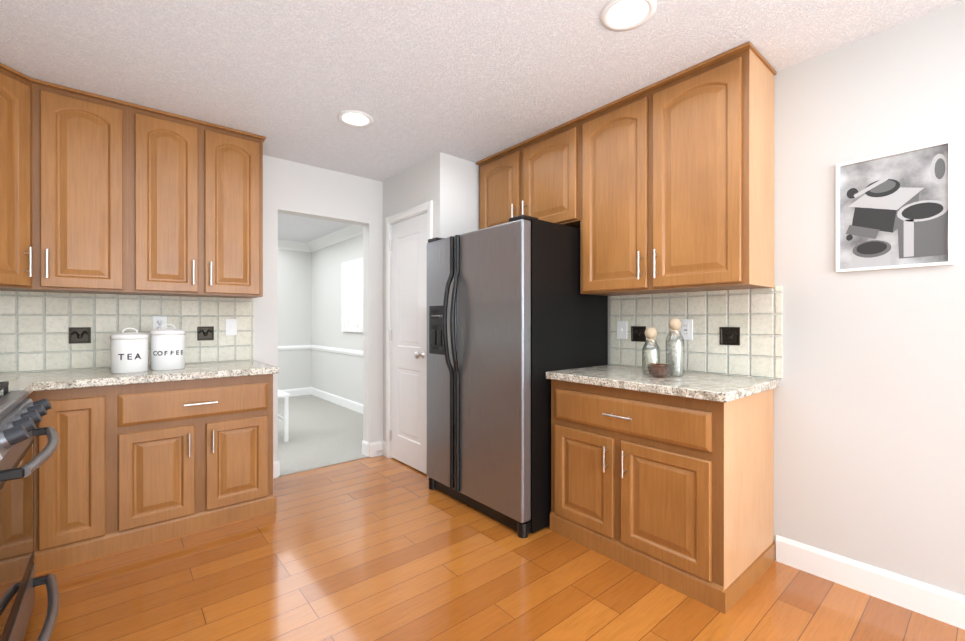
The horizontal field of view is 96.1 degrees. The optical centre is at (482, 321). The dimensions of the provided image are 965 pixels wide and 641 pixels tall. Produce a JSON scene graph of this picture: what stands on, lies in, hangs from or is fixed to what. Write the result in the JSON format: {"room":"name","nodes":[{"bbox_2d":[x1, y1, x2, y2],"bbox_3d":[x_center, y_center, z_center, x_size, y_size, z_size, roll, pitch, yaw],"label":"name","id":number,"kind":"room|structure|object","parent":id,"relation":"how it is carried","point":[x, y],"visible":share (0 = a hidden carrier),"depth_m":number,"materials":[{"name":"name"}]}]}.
{"room":"kitchen","nodes":[
{"label":"kitchen","id":0,"kind":"room"},
{"bbox_2d":[278,249,311,389],"bbox_3d":[-4.813,-0.033,5.396,5.690,2.440,0.120,0,0,-40],"label":"wall","id":1,"kind":"structure","parent":0,"point":[295,302],"depth_m":6.86,"materials":[{"name":"white paint"}]},
{"bbox_2d":[278,240,306,251],"bbox_3d":[-4.830,-1.187,5.237,5.460,0.130,0.100,0,0,-40],"label":"crown molding","id":2,"kind":"structure","parent":1,"relation":"attached to","point":[282,244],"depth_m":6.80,"materials":[{"name":"white wood"}]},
{"bbox_2d":[278,345,309,350],"bbox_3d":[-4.855,0.413,5.268,5.460,0.070,0.022,0,0,-40],"label":"trim","id":3,"kind":"structure","parent":1,"relation":"attached to","point":[294,347],"depth_m":6.85,"materials":[{"name":"white wood"}]},
{"bbox_2d":[281,387,308,397],"bbox_3d":[-4.858,1.125,5.272,5.460,0.125,0.014,0,0,-40],"label":"baseboard","id":4,"kind":"structure","parent":1,"relation":"attached to","point":[298,391],"depth_m":6.88,"materials":[{"name":"white wood"}]},
{"bbox_2d":[254,155,382,461],"bbox_3d":[-2.482,-0.030,2.627,5.690,2.440,0.120,0,0,-40],"label":"wall","id":5,"kind":"structure","parent":0,"point":[296,189],"depth_m":3.58,"materials":[{"name":"white paint"}]},
{"bbox_2d":[0,63,35,291],"bbox_3d":[-2.578,-0.708,2.063,0.612,1.076,0.614,0,0,-40],"label":"upper cabinet","id":6,"kind":"object","parent":5,"relation":"attached to","point":[17,90],"depth_m":2.16,"materials":[{"name":"brown wood"}]},
{"bbox_2d":[32,79,131,294],"bbox_3d":[-2.282,-0.708,2.487,0.388,1.076,0.347,0,0,-40],"label":"upper cabinet","id":7,"kind":"object","parent":5,"relation":"attached to","point":[99,194],"depth_m":2.36,"materials":[{"name":"brown wood"}]},
{"bbox_2d":[0,291,253,372],"bbox_3d":[-2.347,0.055,2.650,1.723,0.460,0.018,0,0,-40],"label":"backsplash","id":8,"kind":"structure","parent":5,"relation":"attached to","point":[47,331],"depth_m":2.65,"materials":[{"name":"tile"}]},
{"bbox_2d":[153,316,166,329],"bbox_3d":[-2.114,0.024,2.839,0.074,0.118,0.008,0,0,-40],"label":"electrical outlet plate","id":9,"kind":"object","parent":5,"relation":"attached to","point":[159,322],"depth_m":2.84,"materials":[{"name":"white plastic"}]},
{"bbox_2d":[132,103,265,297],"bbox_3d":[-1.867,-0.709,2.837,0.715,1.076,0.347,0,0,-40],"label":"upper cabinet","id":10,"kind":"object","parent":5,"relation":"attached to","point":[197,185],"depth_m":2.68,"materials":[{"name":"brown wood"}]},
{"bbox_2d":[225,319,236,334],"bbox_3d":[-1.796,0.039,3.101,0.074,0.118,0.016,0,0,-40],"label":"electrical outlet plate","id":11,"kind":"object","parent":5,"relation":"attached to","point":[230,324],"depth_m":3.10,"materials":[{"name":"white plastic"}]},
{"bbox_2d":[273,461,276,474],"bbox_3d":[-3.170,1.128,2.136,4.004,0.125,0.014,0,0,-40],"label":"baseboard","id":12,"kind":"structure","parent":5,"relation":"attached to","point":[275,462],"depth_m":3.30,"materials":[{"name":"white wood"}]},
{"bbox_2d":[362,440,385,454],"bbox_3d":[-0.816,1.126,4.117,0.704,0.125,0.014,0,0,-40],"label":"baseboard","id":13,"kind":"structure","parent":5,"relation":"attached to","point":[367,448],"depth_m":3.83,"materials":[{"name":"white wood"}]},
{"bbox_2d":[278,395,367,476],"bbox_3d":[-3.647,1.210,4.013,5.690,0.058,3.740,0,0,-40],"label":"floor","id":14,"kind":"structure","parent":0,"point":[323,433],"depth_m":4.50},
{"bbox_2d":[278,389,289,441],"bbox_3d":[-2.217,0.684,4.301,0.450,0.992,0.460,0,0,-40],"label":"dining chair","id":15,"kind":"object","parent":14,"relation":"on","point":[285,418],"visible":0.1,"depth_m":4.26,"materials":[{"name":"white wood"}]},
{"bbox_2d":[312,234,362,403],"bbox_3d":[-1.601,-0.033,5.734,0.120,2.440,3.500,0,0,-40],"label":"wall","id":16,"kind":"structure","parent":0,"point":[339,374],"depth_m":6.32,"materials":[{"name":"white paint"}]},
{"bbox_2d":[307,224,362,251],"bbox_3d":[-1.649,-1.188,5.620,0.100,0.130,3.390,0,0,-40],"label":"crown molding","id":17,"kind":"structure","parent":16,"relation":"attached to","point":[343,234],"depth_m":6.12,"materials":[{"name":"white wood"}]},
{"bbox_2d":[309,387,362,413],"bbox_3d":[-1.639,1.125,5.677,0.014,0.125,3.460,0,0,-40],"label":"baseboard","id":18,"kind":"structure","parent":16,"relation":"attached to","point":[346,403],"depth_m":6.17,"materials":[{"name":"white wood"}]},
{"bbox_2d":[310,345,362,356],"bbox_3d":[-1.639,0.412,5.670,0.022,0.070,3.450,0,0,-40],"label":"trim","id":19,"kind":"structure","parent":16,"relation":"attached to","point":[332,349],"depth_m":6.15,"materials":[{"name":"white wood"}]},
{"bbox_2d":[341,258,362,331],"bbox_3d":[-1.700,-0.338,5.735,0.030,0.950,0.770,0,0,-40],"label":"window","id":20,"kind":"structure","parent":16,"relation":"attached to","point":[351,295],"depth_m":5.74,"materials":[{"name":"white glass"}]},
{"bbox_2d":[383,152,450,441],"bbox_3d":[-0.565,-0.031,3.573,0.100,2.440,0.900,0,0,-40],"label":"wall","id":21,"kind":"structure","parent":0,"point":[426,180],"depth_m":3.41,"materials":[{"name":"white paint"}]},
{"bbox_2d":[390,213,426,473],"bbox_3d":[-0.624,0.168,3.544,0.106,2.018,0.590,0,0,-40],"label":"pantry door","id":22,"kind":"structure","parent":21,"relation":"in","point":[408,338],"depth_m":3.54,"materials":[{"name":"white wood"}]},
{"bbox_2d":[386,200,432,478],"bbox_3d":[-0.578,0.138,3.576,0.117,2.103,0.726,0,0,-40],"label":"door frame","id":23,"kind":"structure","parent":21,"relation":"attached to","point":[425,207],"depth_m":3.78,"materials":[{"name":"white wood"}]},
{"bbox_2d":[451,156,478,235],"bbox_3d":[-0.040,-0.031,3.492,0.599,2.440,0.100,0,0,-40],"label":"wall","id":24,"kind":"structure","parent":0,"point":[464,196],"depth_m":3.34,"materials":[{"name":"white paint"}]},
{"bbox_2d":[0,0,962,242],"bbox_3d":[-1.419,-1.324,1.363,5.690,0.150,10.660,0,0,-40],"label":"ceiling","id":25,"kind":"structure","parent":0,"point":[419,81],"depth_m":2.05,"materials":[{"name":"white paint"}]},
{"bbox_2d":[337,110,373,126],"bbox_3d":[-0.782,-1.284,2.671,0.216,0.083,0.216,0,0,-40],"label":"recessed light","id":26,"kind":"object","parent":25,"relation":"in","point":[353,118],"visible":0.73,"depth_m":2.71,"materials":[{"name":"white plastic"}]},
{"bbox_2d":[600,0,655,30],"bbox_3d":[0.587,-1.283,1.751,0.216,0.083,0.216,0,0,-40],"label":"recessed light","id":27,"kind":"object","parent":25,"relation":"in","point":[621,15],"visible":1,"depth_m":1.79,"materials":[{"name":"white plastic"}]},
{"bbox_2d":[23,455,964,640],"bbox_3d":[0.504,1.217,0.618,3.710,0.050,6.800,0,0,-40],"label":"floor","id":28,"kind":"structure","parent":0,"point":[380,548],"depth_m":1.93,"materials":[{"name":"brown wood"}]},
{"bbox_2d":[0,381,58,640],"bbox_3d":[-1.826,0.713,1.309,0.780,0.957,0.762,0,0,-40],"label":"gas range","id":29,"kind":"object","parent":28,"relation":"on","point":[21,415],"visible":1,"depth_m":1.48,"materials":[{"name":"silver metal"}]},
{"bbox_2d":[42,385,121,571],"bbox_3d":[-2.193,0.758,2.380,0.283,0.864,0.628,0,0,-40],"label":"base cabinet","id":30,"kind":"object","parent":28,"relation":"on","point":[82,479],"depth_m":2.15,"materials":[{"name":"brown wood"}]},
{"bbox_2d":[122,374,275,550],"bbox_3d":[-1.803,0.757,2.708,0.772,0.864,0.628,0,0,-40],"label":"base cabinet","id":31,"kind":"object","parent":28,"relation":"on","point":[125,467],"depth_m":2.45,"materials":[{"name":"brown wood"}]},
{"bbox_2d":[0,360,278,395],"bbox_3d":[-2.034,0.305,2.279,1.723,0.040,0.985,0,0,-40],"label":"countertop","id":32,"kind":"structure","parent":31,"relation":"on","point":[29,382],"depth_m":2.34,"materials":[{"name":"stone"}]},
{"bbox_2d":[110,328,148,372],"bbox_3d":[-2.003,0.159,2.462,0.170,0.251,0.170,0,0,-40],"label":"tea canister","id":33,"kind":"object","parent":32,"relation":"on","point":[132,343],"visible":1,"depth_m":2.40,"materials":[{"name":"white ceramic"}]},
{"bbox_2d":[150,324,185,369],"bbox_3d":[-1.894,0.149,2.612,0.174,0.271,0.174,0,0,-40],"label":"coffee canister","id":34,"kind":"object","parent":32,"relation":"on","point":[169,340],"visible":1,"depth_m":2.55,"materials":[{"name":"white ceramic"}]},
{"bbox_2d":[427,215,607,537],"bbox_3d":[0.184,0.301,2.963,0.878,1.777,0.964,0,0,-40],"label":"refrigerator","id":35,"kind":"object","parent":28,"relation":"on","point":[514,315],"visible":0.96,"depth_m":2.58,"materials":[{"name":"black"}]},
{"bbox_2d":[550,379,775,613],"bbox_3d":[0.909,0.758,2.310,0.667,0.865,0.938,0,0,-40],"label":"base cabinet","id":36,"kind":"object","parent":28,"relation":"on","point":[676,493],"visible":0.98,"depth_m":2.00,"materials":[{"name":"brown wood"}]},
{"bbox_2d":[546,365,778,402],"bbox_3d":[0.916,0.305,2.311,0.653,0.040,0.960,0,0,-40],"label":"countertop","id":37,"kind":"structure","parent":36,"relation":"on","point":[723,388],"depth_m":2.10,"materials":[{"name":"stone"}]},
{"bbox_2d":[642,327,659,374],"bbox_3d":[0.916,0.157,2.356,0.092,0.255,0.092,0,0,-40],"label":"bottle","id":38,"kind":"object","parent":37,"relation":"on","point":[650,356],"visible":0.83,"depth_m":2.33,"materials":[{"name":"clear glass"}]},
{"bbox_2d":[647,363,670,377],"bbox_3d":[0.904,0.252,2.222,0.113,0.065,0.113,0,0,-40],"label":"bowl","id":39,"kind":"object","parent":37,"relation":"on","point":[655,370],"visible":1,"depth_m":2.19,"materials":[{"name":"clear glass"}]},
{"bbox_2d":[665,318,683,375],"bbox_3d":[1.021,0.132,2.301,0.092,0.305,0.092,0,0,-40],"label":"bottle","id":40,"kind":"object","parent":37,"relation":"on","point":[674,354],"visible":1,"depth_m":2.27,"materials":[{"name":"clear glass"}]},
{"bbox_2d":[608,0,964,595],"bbox_3d":[1.877,-0.029,1.773,0.120,2.440,6.800,0,0,-40],"label":"wall","id":41,"kind":"structure","parent":0,"point":[869,430],"depth_m":1.90,"materials":[{"name":"grey paint"}]},
{"bbox_2d":[476,116,579,229],"bbox_3d":[0.409,-0.937,3.146,0.352,0.621,0.982,0,0,-40],"label":"upper cabinet","id":42,"kind":"object","parent":41,"relation":"attached to","point":[538,176],"depth_m":2.93,"materials":[{"name":"brown wood"}]},
{"bbox_2d":[617,321,626,338],"bbox_3d":[0.901,0.055,2.811,0.016,0.118,0.074,0,0,-40],"label":"electrical outlet plate","id":43,"kind":"object","parent":41,"relation":"attached to","point":[621,325],"depth_m":2.81,"materials":[{"name":"white plastic"}]},
{"bbox_2d":[576,41,776,295],"bbox_3d":[1.025,-0.708,2.415,0.352,1.076,0.934,0,0,-40],"label":"upper cabinet","id":44,"kind":"object","parent":41,"relation":"attached to","point":[665,185],"depth_m":2.17,"materials":[{"name":"brown wood"}]},
{"bbox_2d":[680,319,692,339],"bbox_3d":[1.171,0.045,2.494,0.010,0.118,0.074,0,0,-40],"label":"electrical outlet plate","id":45,"kind":"object","parent":41,"relation":"attached to","point":[686,329],"depth_m":2.49,"materials":[{"name":"white plastic"}]},
{"bbox_2d":[610,286,781,378],"bbox_3d":[1.165,0.053,2.512,0.018,0.463,0.972,0,0,-40],"label":"backsplash","id":46,"kind":"structure","parent":41,"relation":"attached to","point":[738,332],"depth_m":2.38,"materials":[{"name":"tile"}]},
{"bbox_2d":[776,535,964,629],"bbox_3d":[2.739,1.129,0.645,0.014,0.125,3.962,0,0,-40],"label":"baseboard","id":47,"kind":"structure","parent":41,"relation":"attached to","point":[939,604],"depth_m":1.87,"materials":[{"name":"white wood"}]},
{"bbox_2d":[836,139,952,272],"bbox_3d":[1.729,-0.469,1.837,0.022,0.490,0.360,0,0,-40],"label":"picture frame","id":48,"kind":"object","parent":41,"relation":"attached to","point":[894,209],"visible":1,"depth_m":1.82,"materials":[{"name":"white paper"}]}
]}

